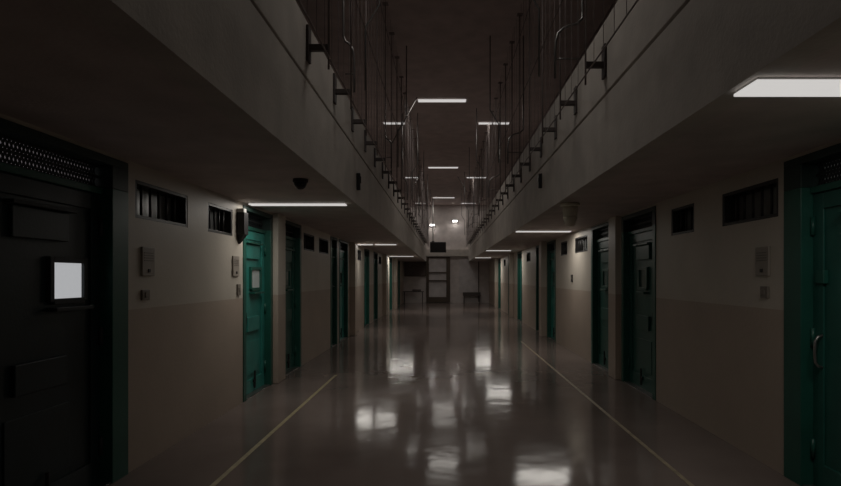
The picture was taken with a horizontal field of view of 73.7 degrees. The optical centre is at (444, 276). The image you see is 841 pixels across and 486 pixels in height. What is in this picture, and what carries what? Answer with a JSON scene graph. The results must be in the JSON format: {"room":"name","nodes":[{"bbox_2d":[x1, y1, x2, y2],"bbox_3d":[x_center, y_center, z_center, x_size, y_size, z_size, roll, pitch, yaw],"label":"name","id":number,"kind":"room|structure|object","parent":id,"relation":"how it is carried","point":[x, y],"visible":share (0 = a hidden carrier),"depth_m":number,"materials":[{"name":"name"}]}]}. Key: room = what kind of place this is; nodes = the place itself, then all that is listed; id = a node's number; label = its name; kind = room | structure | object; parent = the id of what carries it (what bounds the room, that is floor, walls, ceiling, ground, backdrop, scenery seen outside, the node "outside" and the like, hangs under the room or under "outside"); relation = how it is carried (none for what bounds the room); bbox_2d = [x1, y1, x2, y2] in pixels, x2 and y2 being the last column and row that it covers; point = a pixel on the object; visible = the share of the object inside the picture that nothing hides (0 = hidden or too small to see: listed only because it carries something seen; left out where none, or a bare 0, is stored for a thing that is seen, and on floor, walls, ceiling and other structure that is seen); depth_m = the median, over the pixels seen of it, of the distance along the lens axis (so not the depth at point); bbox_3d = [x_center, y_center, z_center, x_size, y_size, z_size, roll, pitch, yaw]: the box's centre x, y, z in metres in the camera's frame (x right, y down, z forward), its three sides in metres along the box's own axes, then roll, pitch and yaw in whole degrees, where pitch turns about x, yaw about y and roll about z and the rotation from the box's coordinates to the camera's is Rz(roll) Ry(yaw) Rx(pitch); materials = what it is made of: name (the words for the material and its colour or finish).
{"room":"prison interior","nodes":[
{"label":"prison interior","id":0,"kind":"room"},
{"bbox_2d":[0,113,402,472],"bbox_3d":[-2.730,0.325,15.500,0.260,2.570,39.000,0,0,0],"label":"wall","id":1,"kind":"structure","parent":0,"point":[185,342],"depth_m":5.70,"materials":[{"name":"paint"}]},
{"bbox_2d":[0,118,127,485],"bbox_3d":[-2.694,0.340,3.715,0.212,2.540,1.730,0,0,0],"label":"door","id":2,"kind":"structure","parent":1,"relation":"in","point":[64,204],"depth_m":3.91,"materials":[{"name":"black metal"}]},
{"bbox_2d":[3,198,77,212],"bbox_3d":[-2.665,-0.468,3.715,0.070,0.025,0.600,0,0,0],"label":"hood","id":3,"kind":"object","parent":2,"relation":"attached to","point":[22,203],"depth_m":3.65,"materials":[{"name":"metal"}]},
{"bbox_2d":[141,290,149,299],"bbox_3d":[-2.587,0.155,4.840,0.027,0.090,0.120,0,0,0],"label":"switch box","id":4,"kind":"object","parent":1,"relation":"attached to","point":[145,294],"visible":1,"depth_m":4.82,"materials":[{"name":"plastic"}]},
{"bbox_2d":[141,247,154,275],"bbox_3d":[-2.586,-0.135,4.880,0.028,0.250,0.200,0,0,0],"label":"intercom panel","id":5,"kind":"object","parent":1,"relation":"attached to","point":[147,253],"visible":1,"depth_m":4.86,"materials":[{"name":"grey plastic"}]},
{"bbox_2d":[144,252,153,260],"bbox_3d":[-2.579,-0.175,4.880,0.003,0.075,0.150,0,0,0],"label":"speaker grille","id":6,"kind":"object","parent":5,"relation":"attached to","point":[148,256],"depth_m":4.88,"materials":[{"name":"plastic"}]},
{"bbox_2d":[135,180,186,226],"bbox_3d":[-2.702,-0.660,5.180,0.196,0.320,0.960,0,0,0],"label":"window","id":7,"kind":"structure","parent":1,"relation":"in","point":[153,203],"depth_m":5.29,"materials":[{"name":"black metal"}]},
{"bbox_2d":[208,203,231,235],"bbox_3d":[-2.702,-0.660,6.495,0.196,0.320,0.710,0,0,0],"label":"window","id":8,"kind":"structure","parent":1,"relation":"in","point":[219,218],"depth_m":6.68,"materials":[{"name":"black metal"}]},
{"bbox_2d":[232,256,238,275],"bbox_3d":[-2.586,-0.135,6.930,0.028,0.250,0.200,0,0,0],"label":"intercom panel","id":9,"kind":"object","parent":1,"relation":"attached to","point":[235,259],"visible":1,"depth_m":6.90,"materials":[{"name":"grey plastic"}]},
{"bbox_2d":[237,208,247,243],"bbox_3d":[-2.550,-0.640,7.050,0.100,0.440,0.140,0,0,0],"label":"alarm box","id":10,"kind":"object","parent":1,"relation":"attached to","point":[242,216],"visible":1,"depth_m":6.98,"materials":[{"name":"black plastic"}]},
{"bbox_2d":[243,205,272,401],"bbox_3d":[-2.694,0.340,7.810,0.212,2.540,1.220,0,0,0],"label":"door","id":11,"kind":"structure","parent":1,"relation":"in","point":[258,244],"depth_m":8.02,"materials":[{"name":"green metal"}]},
{"bbox_2d":[246,241,262,245],"bbox_3d":[-2.665,-0.468,7.810,0.070,0.025,0.600,0,0,0],"label":"hood","id":12,"kind":"object","parent":11,"relation":"attached to","point":[248,243],"depth_m":7.81,"materials":[{"name":"green metal"}]},
{"bbox_2d":[273,213,285,383],"bbox_3d":[-2.560,0.325,8.655,0.080,2.570,0.410,0,0,0],"label":"pillar","id":13,"kind":"structure","parent":1,"relation":"attached to","point":[279,221],"depth_m":8.53,"materials":[{"name":"paint"}]},
{"bbox_2d":[286,220,300,374],"bbox_3d":[-2.694,0.340,9.510,0.212,2.540,1.180,0,0,0],"label":"door","id":14,"kind":"structure","parent":1,"relation":"in","point":[293,230],"depth_m":9.91,"materials":[{"name":"green metal"}]},
{"bbox_2d":[304,233,313,251],"bbox_3d":[-2.702,-0.660,10.725,0.196,0.320,0.850,0,0,0],"label":"window","id":15,"kind":"structure","parent":1,"relation":"in","point":[308,239],"depth_m":10.93,"materials":[{"name":"black metal"}]},
{"bbox_2d":[319,238,327,253],"bbox_3d":[-2.702,-0.660,12.025,0.196,0.320,0.950,0,0,0],"label":"window","id":16,"kind":"structure","parent":1,"relation":"in","point":[323,243],"depth_m":12.29,"materials":[{"name":"black metal"}]},
{"bbox_2d":[331,236,337,347],"bbox_3d":[-2.694,0.340,13.110,0.212,2.540,0.780,0,0,0],"label":"door","id":17,"kind":"structure","parent":1,"relation":"in","point":[334,241],"depth_m":13.40,"materials":[{"name":"green metal"}]},
{"bbox_2d":[339,239,347,342],"bbox_3d":[-2.694,0.340,14.350,0.212,2.540,1.260,0,0,0],"label":"door","id":18,"kind":"structure","parent":1,"relation":"in","point":[343,245],"depth_m":14.80,"materials":[{"name":"green metal"}]},
{"bbox_2d":[350,242,357,335],"bbox_3d":[-2.525,0.325,15.500,0.150,2.570,0.400,0,0,0],"label":"trim","id":19,"kind":"structure","parent":1,"relation":"attached to","point":[353,245],"depth_m":15.30,"materials":[{"name":"paint"}]},
{"bbox_2d":[364,248,369,326],"bbox_3d":[-2.694,0.340,18.600,0.212,2.540,1.200,0,0,0],"label":"door","id":20,"kind":"structure","parent":1,"relation":"in","point":[366,251],"depth_m":19.10,"materials":[{"name":"green metal"}]},
{"bbox_2d":[374,252,377,320],"bbox_3d":[-2.694,0.340,21.000,0.212,2.540,1.200,0,0,0],"label":"door","id":21,"kind":"structure","parent":1,"relation":"in","point":[375,253],"depth_m":21.50,"materials":[{"name":"green metal"}]},
{"bbox_2d":[383,254,387,315],"bbox_3d":[-2.525,0.325,23.650,0.150,2.570,0.500,0,0,0],"label":"trim","id":22,"kind":"structure","parent":1,"relation":"attached to","point":[385,256],"depth_m":23.40,"materials":[{"name":"paint"}]},
{"bbox_2d":[389,257,391,310],"bbox_3d":[-2.694,0.340,26.800,0.212,2.540,1.200,0,0,0],"label":"door","id":23,"kind":"structure","parent":1,"relation":"in","point":[390,258],"depth_m":27.30,"materials":[{"name":"green metal"}]},
{"bbox_2d":[394,258,396,308],"bbox_3d":[-2.525,0.325,28.600,0.150,2.570,0.400,0,0,0],"label":"trim","id":24,"kind":"structure","parent":1,"relation":"attached to","point":[395,259],"depth_m":28.40,"materials":[{"name":"paint"}]},
{"bbox_2d":[398,260,399,305],"bbox_3d":[-2.694,0.340,31.600,0.212,2.540,1.200,0,0,0],"label":"door","id":25,"kind":"structure","parent":1,"relation":"in","point":[398,260],"depth_m":32.10,"materials":[{"name":"green metal"}]},
{"bbox_2d":[0,0,423,261],"bbox_3d":[-1.960,-1.130,15.500,1.280,0.340,39.000,0,0,0],"label":"ceiling","id":26,"kind":"structure","parent":0,"point":[62,73],"depth_m":3.31,"materials":[{"name":"paint"}]},
{"bbox_2d":[248,202,346,205],"bbox_3d":[-1.907,-0.945,7.270,1.245,0.030,0.140,0,0,0],"label":"recessed light","id":27,"kind":"object","parent":26,"relation":"in","point":[250,203],"visible":1,"depth_m":7.20,"materials":[{"name":"plastic"}]},
{"bbox_2d":[293,178,307,189],"bbox_3d":[-1.420,-0.908,5.500,0.150,0.103,0.150,0,0,0],"label":"dome camera","id":28,"kind":"object","parent":26,"relation":"attached to","point":[300,183],"visible":1,"depth_m":5.45,"materials":[{"name":"black plastic"}]},
{"bbox_2d":[403,205,488,302],"bbox_3d":[0.075,-1.440,35.150,5.350,6.100,0.300,0,0,0],"label":"wall","id":29,"kind":"structure","parent":0,"point":[453,234],"depth_m":35.00,"materials":[{"name":"paint"}]},
{"bbox_2d":[65,0,425,261],"bbox_3d":[-1.240,-1.302,15.500,0.160,0.685,39.000,0,0,0],"label":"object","id":30,"kind":"structure","parent":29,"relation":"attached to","point":[223,52],"depth_m":3.36,"materials":[{"name":"paint"}]},
{"bbox_2d":[306,0,329,69],"bbox_3d":[-1.045,-3.120,4.720,0.230,2.740,0.100,0,0,0],"label":"railing post","id":31,"kind":"object","parent":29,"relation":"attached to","point":[310,47],"visible":1,"depth_m":4.70,"materials":[{"name":"metal"}]},
{"bbox_2d":[250,0,425,248],"bbox_3d":[-1.230,-1.913,15.496,0.140,0.475,38.992,0,0,0],"label":"trim","id":32,"kind":"structure","parent":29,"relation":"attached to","point":[285,19],"depth_m":5.14,"materials":[{"name":"paint"}]},
{"bbox_2d":[333,0,351,108],"bbox_3d":[-1.045,-3.120,5.840,0.230,2.740,0.100,0,0,0],"label":"railing post","id":33,"kind":"object","parent":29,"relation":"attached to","point":[336,91],"visible":1,"depth_m":5.83,"materials":[{"name":"metal"}]},
{"bbox_2d":[356,173,360,189],"bbox_3d":[-1.131,-1.250,7.350,0.058,0.220,0.060,0,0,0],"label":"sensor","id":34,"kind":"object","parent":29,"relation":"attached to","point":[358,175],"visible":1,"depth_m":7.32,"materials":[{"name":"black plastic"}]},
{"bbox_2d":[351,0,366,135],"bbox_3d":[-1.045,-3.120,6.960,0.230,2.740,0.100,0,0,0],"label":"railing post","id":35,"kind":"object","parent":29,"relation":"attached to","point":[353,121],"visible":0.78,"depth_m":6.95,"materials":[{"name":"metal"}]},
{"bbox_2d":[364,0,377,155],"bbox_3d":[-1.045,-3.120,8.080,0.230,2.740,0.100,0,0,0],"label":"railing post","id":36,"kind":"object","parent":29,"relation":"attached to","point":[366,142],"visible":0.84,"depth_m":8.07,"materials":[{"name":"metal"}]},
{"bbox_2d":[374,2,388,170],"bbox_3d":[-1.045,-3.120,9.200,0.230,2.740,0.100,0,0,0],"label":"railing post","id":37,"kind":"object","parent":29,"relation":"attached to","point":[387,4],"visible":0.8,"depth_m":9.17,"materials":[{"name":"metal"}]},
{"bbox_2d":[382,32,394,181],"bbox_3d":[-1.045,-3.120,10.320,0.230,2.740,0.100,0,0,0],"label":"railing post","id":38,"kind":"object","parent":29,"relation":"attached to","point":[383,171],"visible":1,"depth_m":10.31,"materials":[{"name":"metal"}]},
{"bbox_2d":[388,56,399,188],"bbox_3d":[-1.045,-3.120,11.440,0.230,2.740,0.100,0,0,0],"label":"railing post","id":39,"kind":"object","parent":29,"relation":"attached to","point":[389,181],"visible":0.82,"depth_m":11.41,"materials":[{"name":"metal"}]},
{"bbox_2d":[393,76,403,198],"bbox_3d":[-1.045,-3.120,12.560,0.230,2.740,0.100,0,0,0],"label":"railing post","id":40,"kind":"object","parent":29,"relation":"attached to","point":[401,77],"visible":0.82,"depth_m":12.55,"materials":[{"name":"metal"}]},
{"bbox_2d":[407,129,413,218],"bbox_3d":[-1.045,-3.120,17.040,0.230,2.740,0.100,0,0,0],"label":"railing post","id":41,"kind":"object","parent":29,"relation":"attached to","point":[411,129],"visible":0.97,"depth_m":17.04,"materials":[{"name":"metal"}]},
{"bbox_2d":[411,146,416,225],"bbox_3d":[-1.045,-3.120,19.280,0.230,2.740,0.100,0,0,0],"label":"railing post","id":42,"kind":"object","parent":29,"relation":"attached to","point":[415,146],"visible":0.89,"depth_m":19.27,"materials":[{"name":"metal"}]},
{"bbox_2d":[404,262,425,276],"bbox_3d":[-1.860,-0.640,34.962,1.360,1.220,0.075,0,0,0],"label":"notice board","id":43,"kind":"object","parent":29,"relation":"attached to","point":[411,269],"visible":0.66,"depth_m":34.95,"materials":[{"name":"black"}]},
{"bbox_2d":[415,160,420,230],"bbox_3d":[-1.045,-3.120,21.520,0.230,2.740,0.100,0,0,0],"label":"railing post","id":44,"kind":"object","parent":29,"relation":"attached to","point":[418,160],"visible":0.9,"depth_m":21.51,"materials":[{"name":"metal"}]},
{"bbox_2d":[426,257,449,301],"bbox_3d":[-0.420,0.160,34.930,1.480,2.820,0.140,0,0,0],"label":"door","id":45,"kind":"structure","parent":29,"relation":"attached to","point":[437,268],"depth_m":34.94,"materials":[{"name":"paint"}]},
{"bbox_2d":[426,249,468,255],"bbox_3d":[0.150,-1.500,34.890,2.620,0.420,0.220,0,0,0],"label":"trim","id":46,"kind":"structure","parent":29,"relation":"attached to","point":[449,252],"depth_m":34.78,"materials":[{"name":"paint"}]},
{"bbox_2d":[459,258,478,301],"bbox_3d":[1.515,0.195,34.975,1.230,2.730,0.050,0,0,0],"label":"wall panel","id":47,"kind":"object","parent":29,"relation":"attached to","point":[468,271],"visible":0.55,"depth_m":34.97,"materials":[{"name":"paint"}]},
{"bbox_2d":[473,178,476,237],"bbox_3d":[1.345,-3.120,25.260,0.230,2.740,0.100,0,0,0],"label":"railing post","id":48,"kind":"object","parent":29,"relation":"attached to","point":[473,178],"visible":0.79,"depth_m":25.25,"materials":[{"name":"metal"}]},
{"bbox_2d":[474,173,478,235],"bbox_3d":[1.345,-3.120,24.140,0.230,2.740,0.100,0,0,0],"label":"railing post","id":49,"kind":"object","parent":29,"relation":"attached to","point":[474,173],"visible":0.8,"depth_m":24.14,"materials":[{"name":"metal"}]},
{"bbox_2d":[478,156,483,229],"bbox_3d":[1.345,-3.120,20.780,0.230,2.740,0.100,0,0,0],"label":"railing post","id":50,"kind":"object","parent":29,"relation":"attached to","point":[478,156],"visible":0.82,"depth_m":20.77,"materials":[{"name":"metal"}]},
{"bbox_2d":[480,149,486,226],"bbox_3d":[1.345,-3.120,19.660,0.230,2.740,0.100,0,0,0],"label":"railing post","id":51,"kind":"object","parent":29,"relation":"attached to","point":[480,149],"visible":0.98,"depth_m":19.65,"materials":[{"name":"metal"}]},
{"bbox_2d":[492,111,498,211],"bbox_3d":[1.345,-3.120,15.180,0.230,2.740,0.100,0,0,0],"label":"railing post","id":52,"kind":"object","parent":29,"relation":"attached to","point":[492,111],"visible":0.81,"depth_m":15.18,"materials":[{"name":"metal"}]},
{"bbox_2d":[498,82,507,200],"bbox_3d":[1.345,-3.120,12.940,0.230,2.740,0.100,0,0,0],"label":"railing post","id":53,"kind":"object","parent":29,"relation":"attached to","point":[501,193],"visible":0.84,"depth_m":12.93,"materials":[{"name":"metal"}]},
{"bbox_2d":[503,63,513,193],"bbox_3d":[1.345,-3.120,11.820,0.230,2.740,0.100,0,0,0],"label":"railing post","id":54,"kind":"object","parent":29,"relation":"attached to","point":[504,64],"visible":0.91,"depth_m":11.81,"materials":[{"name":"metal"}]},
{"bbox_2d":[509,41,521,182],"bbox_3d":[1.345,-3.120,10.700,0.230,2.740,0.100,0,0,0],"label":"railing post","id":55,"kind":"object","parent":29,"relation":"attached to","point":[510,42],"visible":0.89,"depth_m":10.67,"materials":[{"name":"metal"}]},
{"bbox_2d":[517,13,530,174],"bbox_3d":[1.345,-3.120,9.580,0.230,2.740,0.100,0,0,0],"label":"railing post","id":56,"kind":"object","parent":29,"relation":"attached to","point":[519,15],"visible":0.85,"depth_m":9.57,"materials":[{"name":"metal"}]},
{"bbox_2d":[529,0,541,160],"bbox_3d":[1.345,-3.120,8.460,0.230,2.740,0.100,0,0,0],"label":"railing post","id":57,"kind":"object","parent":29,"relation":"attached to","point":[540,147],"visible":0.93,"depth_m":8.45,"materials":[{"name":"metal"}]},
{"bbox_2d":[538,173,541,187],"bbox_3d":[1.431,-1.450,8.450,0.058,0.220,0.060,0,0,0],"label":"sensor","id":58,"kind":"object","parent":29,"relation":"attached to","point":[539,174],"visible":1,"depth_m":8.42,"materials":[{"name":"black plastic"}]},
{"bbox_2d":[542,0,556,143],"bbox_3d":[1.345,-3.120,7.340,0.230,2.740,0.100,0,0,0],"label":"railing post","id":59,"kind":"object","parent":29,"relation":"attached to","point":[551,129],"visible":0.86,"depth_m":7.33,"materials":[{"name":"metal"}]},
{"bbox_2d":[559,0,576,119],"bbox_3d":[1.345,-3.120,6.220,0.230,2.740,0.100,0,0,0],"label":"railing post","id":60,"kind":"object","parent":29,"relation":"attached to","point":[562,102],"visible":0.8,"depth_m":6.21,"materials":[{"name":"metal"}]},
{"bbox_2d":[468,0,689,248],"bbox_3d":[1.530,-2.007,15.496,0.140,0.665,38.992,0,0,0],"label":"railing","id":61,"kind":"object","parent":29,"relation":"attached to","point":[648,19],"depth_m":5.33,"materials":[{"name":"metal"}]},
{"bbox_2d":[585,0,606,84],"bbox_3d":[1.345,-3.120,5.100,0.230,2.740,0.100,0,0,0],"label":"railing post","id":62,"kind":"object","parent":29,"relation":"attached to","point":[602,64],"visible":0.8,"depth_m":5.07,"materials":[{"name":"metal"}]},
{"bbox_2d":[468,0,840,261],"bbox_3d":[1.540,-1.302,15.500,0.160,0.685,39.000,0,0,0],"label":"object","id":63,"kind":"structure","parent":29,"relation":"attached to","point":[691,74],"depth_m":3.50,"materials":[{"name":"paint"}]},
{"bbox_2d":[108,303,799,485],"bbox_3d":[0.075,1.710,15.650,5.870,0.200,39.300,0,0,0],"label":"floor","id":64,"kind":"structure","parent":0,"point":[425,394],"depth_m":6.15,"materials":[{"name":"concrete"}]},
{"bbox_2d":[210,375,336,485],"bbox_3d":[-1.791,1.609,5.200,0.042,0.003,8.000,0,0,0],"label":"floor line","id":65,"kind":"object","parent":64,"relation":"on","point":[258,444],"depth_m":5.50,"materials":[{"name":"yellow paint"}]},
{"bbox_2d":[463,292,480,302],"bbox_3d":[1.660,1.280,34.690,1.100,0.660,0.460,0,0,0],"label":"bench","id":66,"kind":"object","parent":64,"relation":"on","point":[464,293],"visible":0.97,"depth_m":34.87,"materials":[{"name":"wood"}]},
{"bbox_2d":[521,341,693,485],"bbox_3d":[1.903,1.609,7.600,0.037,0.003,12.800,0,0,0],"label":"floor line","id":67,"kind":"object","parent":64,"relation":"on","point":[677,473],"depth_m":5.83,"materials":[{"name":"yellow paint"}]},
{"bbox_2d":[295,0,613,204],"bbox_3d":[0.075,-4.590,15.650,5.870,0.200,39.300,0,0,0],"label":"ceiling","id":68,"kind":"structure","parent":0,"point":[447,42],"depth_m":12.12,"materials":[{"name":"paint"}]},
{"bbox_2d":[342,0,379,92],"bbox_3d":[-0.957,-3.300,6.400,0.435,2.380,0.028,0,0,0],"label":"conduit","id":69,"kind":"object","parent":68,"relation":"hanging from","point":[343,1],"visible":0.91,"depth_m":6.39,"materials":[{"name":"grey metal"}]},
{"bbox_2d":[298,0,428,245],"bbox_3d":[-0.945,-3.127,18.249,0.013,2.687,30.503,0,0,0],"label":"wires","id":70,"kind":"object","parent":68,"relation":"attached to","point":[299,1],"visible":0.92,"depth_m":8.88,"materials":[{"name":"grey paint"}]},
{"bbox_2d":[386,46,406,166],"bbox_3d":[-0.957,-3.300,10.880,0.435,2.380,0.028,0,0,0],"label":"conduit","id":71,"kind":"object","parent":68,"relation":"hanging from","point":[406,46],"visible":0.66,"depth_m":10.87,"materials":[{"name":"grey metal"}]},
{"bbox_2d":[402,113,417,199],"bbox_3d":[-0.957,-3.300,15.360,0.435,2.380,0.028,0,0,0],"label":"conduit","id":72,"kind":"object","parent":68,"relation":"hanging from","point":[402,113],"visible":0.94,"depth_m":15.35,"materials":[{"name":"grey metal"}]},
{"bbox_2d":[418,174,427,223],"bbox_3d":[-0.957,-3.300,24.320,0.435,2.380,0.028,0,0,0],"label":"conduit","id":73,"kind":"object","parent":68,"relation":"hanging from","point":[418,174],"visible":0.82,"depth_m":24.31,"materials":[{"name":"grey metal"}]},
{"bbox_2d":[422,190,430,235],"bbox_3d":[-0.957,-3.300,28.800,0.435,2.380,0.028,0,0,0],"label":"conduit","id":74,"kind":"object","parent":68,"relation":"hanging from","point":[422,190],"visible":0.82,"depth_m":28.79,"materials":[{"name":"grey metal"}]},
{"bbox_2d":[430,241,445,252],"bbox_3d":[-0.400,-2.950,32.200,0.920,3.080,0.100,0,0,0],"label":"screen","id":75,"kind":"object","parent":68,"relation":"hanging from","point":[435,247],"visible":1,"depth_m":32.15,"materials":[{"name":"black plastic"}]},
{"bbox_2d":[418,99,465,101],"bbox_3d":[-0.075,-4.475,14.200,1.210,0.030,0.200,0,0,0],"label":"recessed light","id":76,"kind":"object","parent":68,"relation":"in","point":[419,100],"visible":1,"depth_m":14.15,"materials":[{"name":"plastic"}]},
{"bbox_2d":[464,172,478,227],"bbox_3d":[1.151,-3.300,23.870,0.645,2.380,0.028,0,0,0],"label":"conduit","id":77,"kind":"object","parent":68,"relation":"hanging from","point":[464,172],"visible":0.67,"depth_m":23.86,"materials":[{"name":"grey metal"}]},
{"bbox_2d":[469,147,487,215],"bbox_3d":[1.151,-3.300,19.390,0.645,2.380,0.028,0,0,0],"label":"conduit","id":78,"kind":"object","parent":68,"relation":"hanging from","point":[469,147],"visible":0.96,"depth_m":19.38,"materials":[{"name":"grey metal"}]},
{"bbox_2d":[476,108,498,197],"bbox_3d":[1.151,-3.300,14.910,0.645,2.380,0.028,0,0,0],"label":"conduit","id":79,"kind":"object","parent":68,"relation":"hanging from","point":[476,108],"visible":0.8,"depth_m":14.90,"materials":[{"name":"grey metal"}]},
{"bbox_2d":[490,36,522,163],"bbox_3d":[1.151,-3.300,10.430,0.645,2.380,0.028,0,0,0],"label":"conduit","id":80,"kind":"object","parent":68,"relation":"hanging from","point":[508,152],"visible":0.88,"depth_m":10.42,"materials":[{"name":"grey metal"}]},
{"bbox_2d":[466,0,638,245],"bbox_3d":[1.245,-3.127,18.249,0.013,2.687,30.503,0,0,0],"label":"railing","id":81,"kind":"object","parent":68,"relation":"attached to","point":[636,1],"visible":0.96,"depth_m":8.88,"materials":[{"name":"black metal"}]},
{"bbox_2d":[533,0,583,78],"bbox_3d":[1.151,-3.300,5.950,0.645,2.380,0.028,0,0,0],"label":"conduit","id":82,"kind":"object","parent":68,"relation":"hanging from","point":[534,1],"visible":1,"depth_m":5.94,"materials":[{"name":"grey metal"}]},
{"bbox_2d":[471,43,840,261],"bbox_3d":[2.185,-1.130,15.500,1.130,0.340,39.000,0,0,0],"label":"ceiling","id":83,"kind":"structure","parent":0,"point":[756,132],"depth_m":4.28,"materials":[{"name":"paint"}]},
{"bbox_2d":[516,230,570,231],"bbox_3d":[2.035,-0.945,11.600,1.130,0.030,0.140,0,0,0],"label":"recessed light","id":84,"kind":"object","parent":83,"relation":"in","point":[517,230],"visible":1,"depth_m":11.53,"materials":[{"name":"plastic"}]},
{"bbox_2d":[516,231,570,231],"bbox_3d":[2.035,-0.938,11.600,1.130,0.016,0.140,0,0,0],"label":"diffuser","id":85,"kind":"object","parent":84,"relation":"attached to","point":[516,231],"depth_m":11.53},
{"bbox_2d":[560,202,579,226],"bbox_3d":[1.630,-0.810,7.300,0.250,0.300,0.250,0,0,0],"label":"security camera","id":86,"kind":"object","parent":83,"relation":"hanging from","point":[569,209],"visible":1,"depth_m":7.22,"materials":[{"name":"beige plastic"}]},
{"bbox_2d":[734,77,840,96],"bbox_3d":[2.090,-0.945,2.785,1.200,0.030,0.220,0,0,0],"label":"recessed light","id":87,"kind":"object","parent":83,"relation":"in","point":[760,86],"visible":1,"depth_m":2.75,"materials":[{"name":"plastic"}]},
{"bbox_2d":[489,0,840,474],"bbox_3d":[2.880,-1.440,15.500,0.260,6.100,39.000,0,0,0],"label":"wall","id":88,"kind":"structure","parent":0,"point":[720,344],"depth_m":5.78,"materials":[{"name":"paint"}]},
{"bbox_2d":[494,259,497,307],"bbox_3d":[2.675,0.325,29.500,0.150,2.570,0.600,0,0,0],"label":"trim","id":89,"kind":"structure","parent":88,"relation":"attached to","point":[495,260],"depth_m":29.20,"materials":[{"name":"paint"}]},
{"bbox_2d":[498,258,500,309],"bbox_3d":[2.844,0.340,28.200,0.212,2.540,1.200,0,0,0],"label":"door","id":90,"kind":"structure","parent":88,"relation":"in","point":[499,260],"depth_m":28.70,"materials":[{"name":"green metal"}]},
{"bbox_2d":[508,255,508,313],"bbox_3d":[2.844,0.340,23.750,0.212,2.540,1.100,0,0,0],"label":"door","id":91,"kind":"structure","parent":88,"relation":"in","point":[508,255],"depth_m":24.20,"materials":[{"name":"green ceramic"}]},
{"bbox_2d":[509,253,512,316],"bbox_3d":[2.675,0.325,22.675,0.150,2.570,0.350,0,0,0],"label":"trim","id":92,"kind":"structure","parent":88,"relation":"attached to","point":[510,254],"depth_m":22.50,"materials":[{"name":"paint"}]},
{"bbox_2d":[517,251,521,321],"bbox_3d":[2.844,0.340,20.600,0.212,2.540,1.200,0,0,0],"label":"door","id":93,"kind":"structure","parent":88,"relation":"in","point":[519,254],"depth_m":21.10,"materials":[{"name":"green metal"}]},
{"bbox_2d":[536,245,538,331],"bbox_3d":[2.844,0.340,16.250,0.212,2.540,1.300,0,0,0],"label":"door","id":94,"kind":"structure","parent":88,"relation":"in","point":[537,247],"depth_m":16.80,"materials":[{"name":"green metal"}]},
{"bbox_2d":[539,241,546,336],"bbox_3d":[2.675,0.325,15.320,0.150,2.570,0.400,0,0,0],"label":"trim","id":95,"kind":"structure","parent":88,"relation":"attached to","point":[542,245],"depth_m":15.12,"materials":[{"name":"paint"}]},
{"bbox_2d":[547,240,555,341],"bbox_3d":[2.844,0.340,14.475,0.212,2.540,1.150,0,0,0],"label":"door","id":96,"kind":"structure","parent":88,"relation":"in","point":[551,246],"depth_m":14.89,"materials":[{"name":"green metal"}]},
{"bbox_2d":[561,241,566,255],"bbox_3d":[2.852,-0.660,12.950,0.196,0.320,0.700,0,0,0],"label":"window","id":97,"kind":"structure","parent":88,"relation":"in","point":[563,244],"depth_m":13.13,"materials":[{"name":"black metal"}]},
{"bbox_2d":[575,235,587,252],"bbox_3d":[2.852,-0.660,11.325,0.196,0.320,1.050,0,0,0],"label":"window","id":98,"kind":"structure","parent":88,"relation":"in","point":[581,243],"depth_m":11.53,"materials":[{"name":"black metal"}]},
{"bbox_2d":[591,222,607,371],"bbox_3d":[2.844,0.340,9.860,0.212,2.540,1.280,0,0,0],"label":"door","id":99,"kind":"structure","parent":88,"relation":"in","point":[599,233],"depth_m":10.27,"materials":[{"name":"green metal"}]},
{"bbox_2d":[608,216,619,379],"bbox_3d":[2.710,0.325,8.970,0.080,2.570,0.380,0,0,0],"label":"pillar","id":100,"kind":"structure","parent":88,"relation":"attached to","point":[613,222],"depth_m":8.82,"materials":[{"name":"paint"}]},
{"bbox_2d":[621,206,655,399],"bbox_3d":[2.844,0.340,8.000,0.212,2.540,1.400,0,0,0],"label":"door","id":101,"kind":"structure","parent":88,"relation":"in","point":[638,229],"depth_m":8.15,"materials":[{"name":"green metal"}]},
{"bbox_2d":[633,242,651,245],"bbox_3d":[2.815,-0.468,8.000,0.070,0.025,0.600,0,0,0],"label":"hood","id":102,"kind":"object","parent":101,"relation":"attached to","point":[637,243],"depth_m":7.91,"materials":[{"name":"green metal"}]},
{"bbox_2d":[672,203,693,235],"bbox_3d":[2.852,-0.660,6.495,0.196,0.320,0.630,0,0,0],"label":"window","id":103,"kind":"structure","parent":88,"relation":"in","point":[682,217],"depth_m":6.65,"materials":[{"name":"black metal"}]},
{"bbox_2d":[723,178,777,225],"bbox_3d":[2.852,-0.660,5.090,0.196,0.320,0.940,0,0,0],"label":"window","id":104,"kind":"structure","parent":88,"relation":"in","point":[759,201],"depth_m":5.20,"materials":[{"name":"black metal"}]},
{"bbox_2d":[755,246,769,275],"bbox_3d":[2.736,-0.135,4.830,0.028,0.250,0.200,0,0,0],"label":"intercom panel","id":105,"kind":"object","parent":88,"relation":"attached to","point":[762,254],"visible":1,"depth_m":4.82,"materials":[{"name":"grey plastic"}]},
{"bbox_2d":[756,252,766,260],"bbox_3d":[2.728,-0.175,4.830,0.003,0.075,0.150,0,0,0],"label":"speaker grille","id":106,"kind":"object","parent":105,"relation":"attached to","point":[760,256],"depth_m":4.83,"materials":[{"name":"plastic"}]},
{"bbox_2d":[760,286,768,297],"bbox_3d":[2.736,0.130,4.800,0.027,0.100,0.110,0,0,0],"label":"switch box","id":107,"kind":"object","parent":88,"relation":"attached to","point":[764,290],"visible":1,"depth_m":4.79,"materials":[{"name":"plastic"}]},
{"bbox_2d":[784,143,840,485],"bbox_3d":[2.844,0.340,3.665,0.212,2.540,1.730,0,0,0],"label":"door","id":108,"kind":"structure","parent":88,"relation":"in","point":[812,181],"depth_m":4.31,"materials":[{"name":"green metal"}]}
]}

